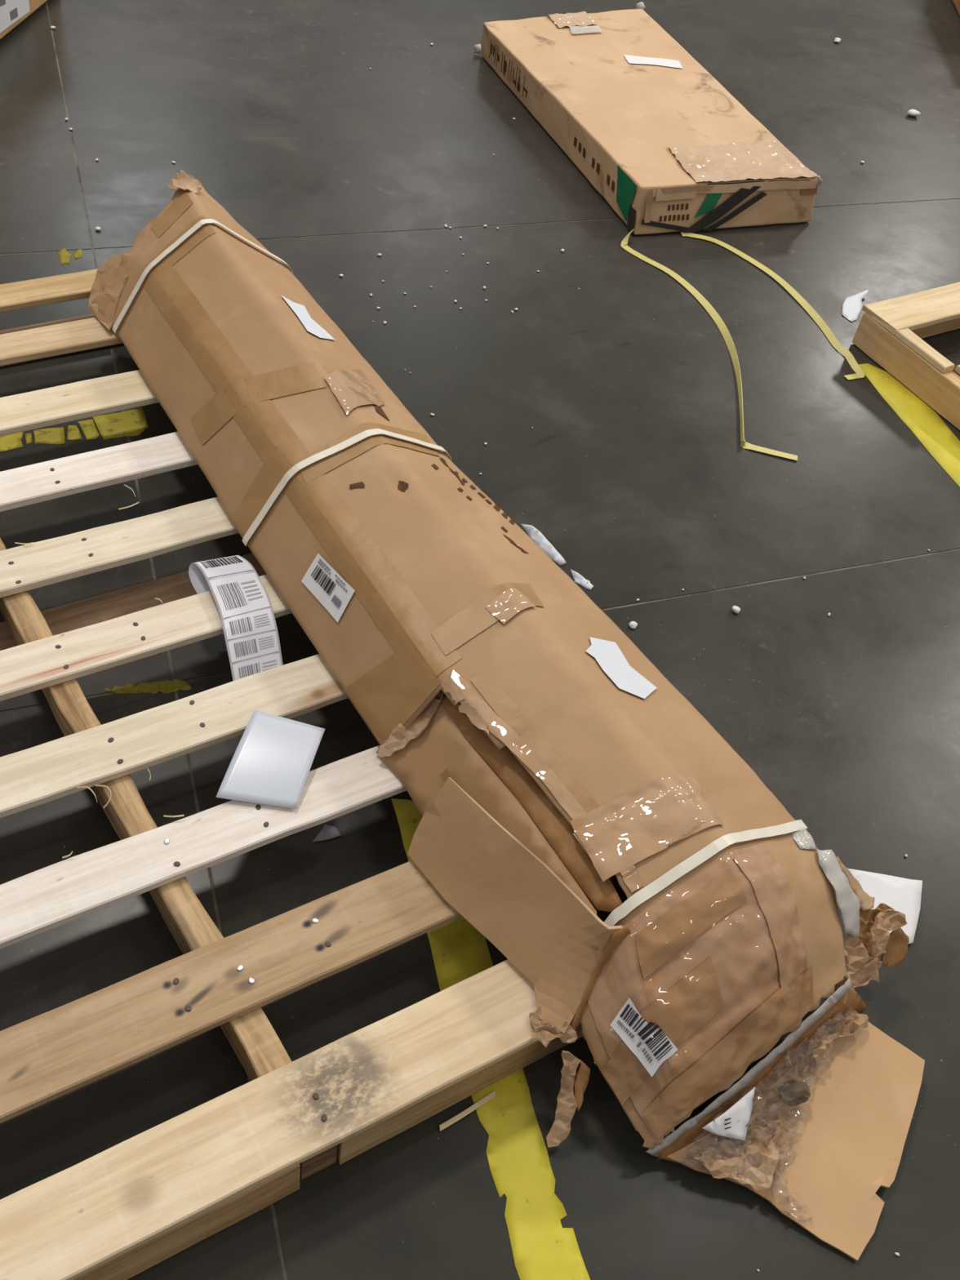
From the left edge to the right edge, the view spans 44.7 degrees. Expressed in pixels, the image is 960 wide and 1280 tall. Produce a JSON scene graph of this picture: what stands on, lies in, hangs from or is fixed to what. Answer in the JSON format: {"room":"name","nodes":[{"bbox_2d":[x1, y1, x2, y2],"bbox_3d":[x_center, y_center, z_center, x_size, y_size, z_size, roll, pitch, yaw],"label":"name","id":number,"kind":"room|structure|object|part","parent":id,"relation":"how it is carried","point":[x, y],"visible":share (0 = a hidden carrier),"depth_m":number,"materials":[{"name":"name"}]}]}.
{"room":"loading area","nodes":[
{"label":"loading area","id":0,"kind":"room"},
{"bbox_2d":[0,0,959,1279],"bbox_3d":[0.683,-3.505,5.399,28.332,0.002,30.010,-19,53,-24],"label":"floor","id":1,"kind":"structure","parent":0,"point":[633,464],"depth_m":2.46,"materials":[{"name":"concrete"}]},
{"bbox_2d":[0,0,47,39],"bbox_3d":[-1.607,-1.907,3.252,0.454,0.408,0.963,11,47,1],"label":"carton","id":2,"kind":"object","parent":1,"relation":"on","point":[12,12],"visible":1,"depth_m":3.47,"materials":[{"name":"brown paper"}]},
{"bbox_2d":[0,407,147,452],"bbox_3d":[-0.814,-0.407,2.296,0.316,0.001,0.087,-14,51,-21],"label":"tape","id":3,"kind":"object","parent":1,"relation":"on","point":[131,423],"visible":0.92,"depth_m":2.31,"materials":[{"name":"yellow plastic"}]},
{"bbox_2d":[0,268,582,1279],"bbox_3d":[-0.769,0.014,1.826,1.432,0.129,1.883,-19,53,-24],"label":"pallet","id":4,"kind":"object","parent":1,"relation":"on","point":[117,1213],"depth_m":1.52,"materials":[{"name":"brown wood"}]},
{"bbox_3d":[-0.380,-0.019,1.877,0.104,0.065,0.289,-14,52,-21],"label":"label strip","id":5,"kind":"part","parent":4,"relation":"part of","materials":[{"name":"white paper"}]},
{"bbox_2d":[215,710,324,808],"bbox_3d":[-0.296,0.175,1.672,0.111,0.017,0.153,14,47,4],"label":"card","id":6,"kind":"object","parent":4,"relation":"on","point":[272,761],"visible":1,"depth_m":1.67,"materials":[{"name":"white paper"}]},
{"bbox_2d":[88,170,924,1261],"bbox_3d":[-0.120,-0.086,1.878,0.583,0.339,2.210,-24,56,-28],"label":"carton","id":7,"kind":"object","parent":4,"relation":"on","point":[654,895],"visible":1,"depth_m":1.60,"materials":[{"name":"brown cardboard"}]},
{"bbox_3d":[0.013,0.263,1.589,0.092,0.099,0.447,-22,55,-27],"label":"panel","id":8,"kind":"part","parent":7,"relation":"part of","materials":[{"name":"brown cardboard"}]},
{"bbox_2d":[312,823,341,842],"bbox_3d":[-0.233,0.289,1.747,0.044,0.003,0.028,-19,53,-24],"label":"paper scrap","id":9,"kind":"object","parent":1,"relation":"on","point":[327,832],"visible":1,"depth_m":1.75,"materials":[{"name":"grey"}]},
{"bbox_2d":[439,1090,495,1131],"bbox_3d":[-0.015,0.601,1.492,0.088,0.008,0.008,-23,55,-27],"label":"splinter","id":10,"kind":"object","parent":1,"relation":"on","point":[492,1095],"visible":1,"depth_m":1.49,"materials":[{"name":"beige wood"}]},
{"bbox_2d":[391,798,590,1279],"bbox_3d":[-0.003,0.507,1.586,0.084,0.001,0.730,-7,49,-16],"label":"tape","id":11,"kind":"object","parent":1,"relation":"on","point":[517,1157],"visible":0.57,"depth_m":1.47,"materials":[{"name":"yellow plastic"}]},
{"bbox_2d":[521,524,566,565],"bbox_3d":[0.117,-0.187,2.237,0.022,0.014,0.133,-23,55,-27],"label":"plastic sliver","id":12,"kind":"object","parent":1,"relation":"on","point":[535,535],"visible":0.88,"depth_m":2.23,"materials":[{"name":"white plastic"}]},
{"bbox_2d":[570,568,593,590],"bbox_3d":[0.186,-0.114,2.184,0.019,0.010,0.062,-33,60,-33],"label":"plastic sliver","id":13,"kind":"object","parent":1,"relation":"on","point":[579,579],"visible":1,"depth_m":2.18,"materials":[{"name":"white plastic"}]},
{"bbox_2d":[628,621,637,629],"bbox_3d":[0.278,-0.028,2.120,0.016,0.008,0.016,38,53,24],"label":"crumb","id":14,"kind":"object","parent":1,"relation":"on","point":[633,624],"visible":1,"depth_m":2.12,"materials":[{"name":"white plastic"}]},
{"bbox_2d":[473,1,822,234],"bbox_3d":[0.482,-1.615,3.527,0.641,0.134,1.249,-12,51,-20],"label":"carton","id":15,"kind":"object","parent":1,"relation":"on","point":[664,144],"visible":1,"depth_m":3.34,"materials":[{"name":"brown cardboard"}]},
{"bbox_2d":[620,228,797,461],"bbox_3d":[0.540,-0.734,2.797,0.142,0.040,0.931,-6,49,-14],"label":"strap","id":16,"kind":"object","parent":1,"relation":"on","point":[712,312],"visible":1,"depth_m":2.83,"materials":[{"name":"yellow plastic"}]},
{"bbox_2d":[732,605,740,613],"bbox_3d":[0.477,-0.056,2.178,0.016,0.010,0.016,10,47,0],"label":"crumb","id":17,"kind":"object","parent":1,"relation":"on","point":[735,609],"visible":1,"depth_m":2.17,"materials":[{"name":"white plastic"}]},
{"bbox_2d":[680,231,864,380],"bbox_3d":[0.759,-0.873,2.977,0.140,0.012,0.708,-19,53,-24],"label":"strap","id":18,"kind":"object","parent":1,"relation":"on","point":[811,312],"visible":1,"depth_m":2.96,"materials":[{"name":"yellow plastic"}]},
{"bbox_2d":[834,37,840,42],"bbox_3d":[1.312,-2.201,4.290,0.023,0.014,0.028,18,47,7],"label":"crumb","id":19,"kind":"object","parent":1,"relation":"on","point":[837,39],"visible":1,"depth_m":4.29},
{"bbox_2d":[842,289,867,321],"bbox_3d":[0.958,-0.864,2.999,0.046,0.014,0.165,22,48,11],"label":"paper scrap","id":20,"kind":"object","parent":1,"relation":"on","point":[852,305],"visible":1,"depth_m":2.99,"materials":[{"name":"white paper"}]},
{"bbox_2d":[848,868,922,943],"bbox_3d":[0.617,0.409,1.767,0.119,0.008,0.127,10,47,0],"label":"paper sheet","id":21,"kind":"object","parent":1,"relation":"on","point":[902,895],"visible":0.49,"depth_m":1.79,"materials":[{"name":"white paper"}]},
{"bbox_2d":[852,281,959,430],"bbox_3d":[1.702,-0.510,2.732,1.115,0.103,1.249,-19,53,-24],"label":"pallet","id":22,"kind":"object","parent":1,"relation":"on","point":[891,332],"visible":1,"depth_m":2.78,"materials":[{"name":"brown wood"}]},
{"bbox_3d":[1.033,-0.673,2.714,0.035,0.017,0.160,-19,53,-24],"label":"rail","id":23,"kind":"part","parent":22,"relation":"part of","materials":[{"name":"brown wood"}]},
{"bbox_2d":[857,363,959,487],"bbox_3d":[1.039,-0.456,2.645,0.106,0.001,0.590,-8,50,-16],"label":"tape","id":24,"kind":"object","parent":1,"relation":"on","point":[923,421],"visible":1,"depth_m":2.69,"materials":[{"name":"yellow plastic"}]},
{"bbox_2d":[907,109,920,116],"bbox_3d":[1.445,-1.758,3.899,0.040,0.020,0.037,-3,48,-12],"label":"crumb","id":25,"kind":"object","parent":1,"relation":"on","point":[912,113],"visible":1,"depth_m":3.89,"materials":[{"name":"white plastic"}]},
{"bbox_2d":[951,0,959,15],"bbox_3d":[2.184,-2.619,4.622,0.500,0.298,0.850,9,47,-1],"label":"carton","id":26,"kind":"object","parent":1,"relation":"on","point":[957,2],"visible":1,"depth_m":4.70,"materials":[{"name":"brown cardboard"}]}
]}

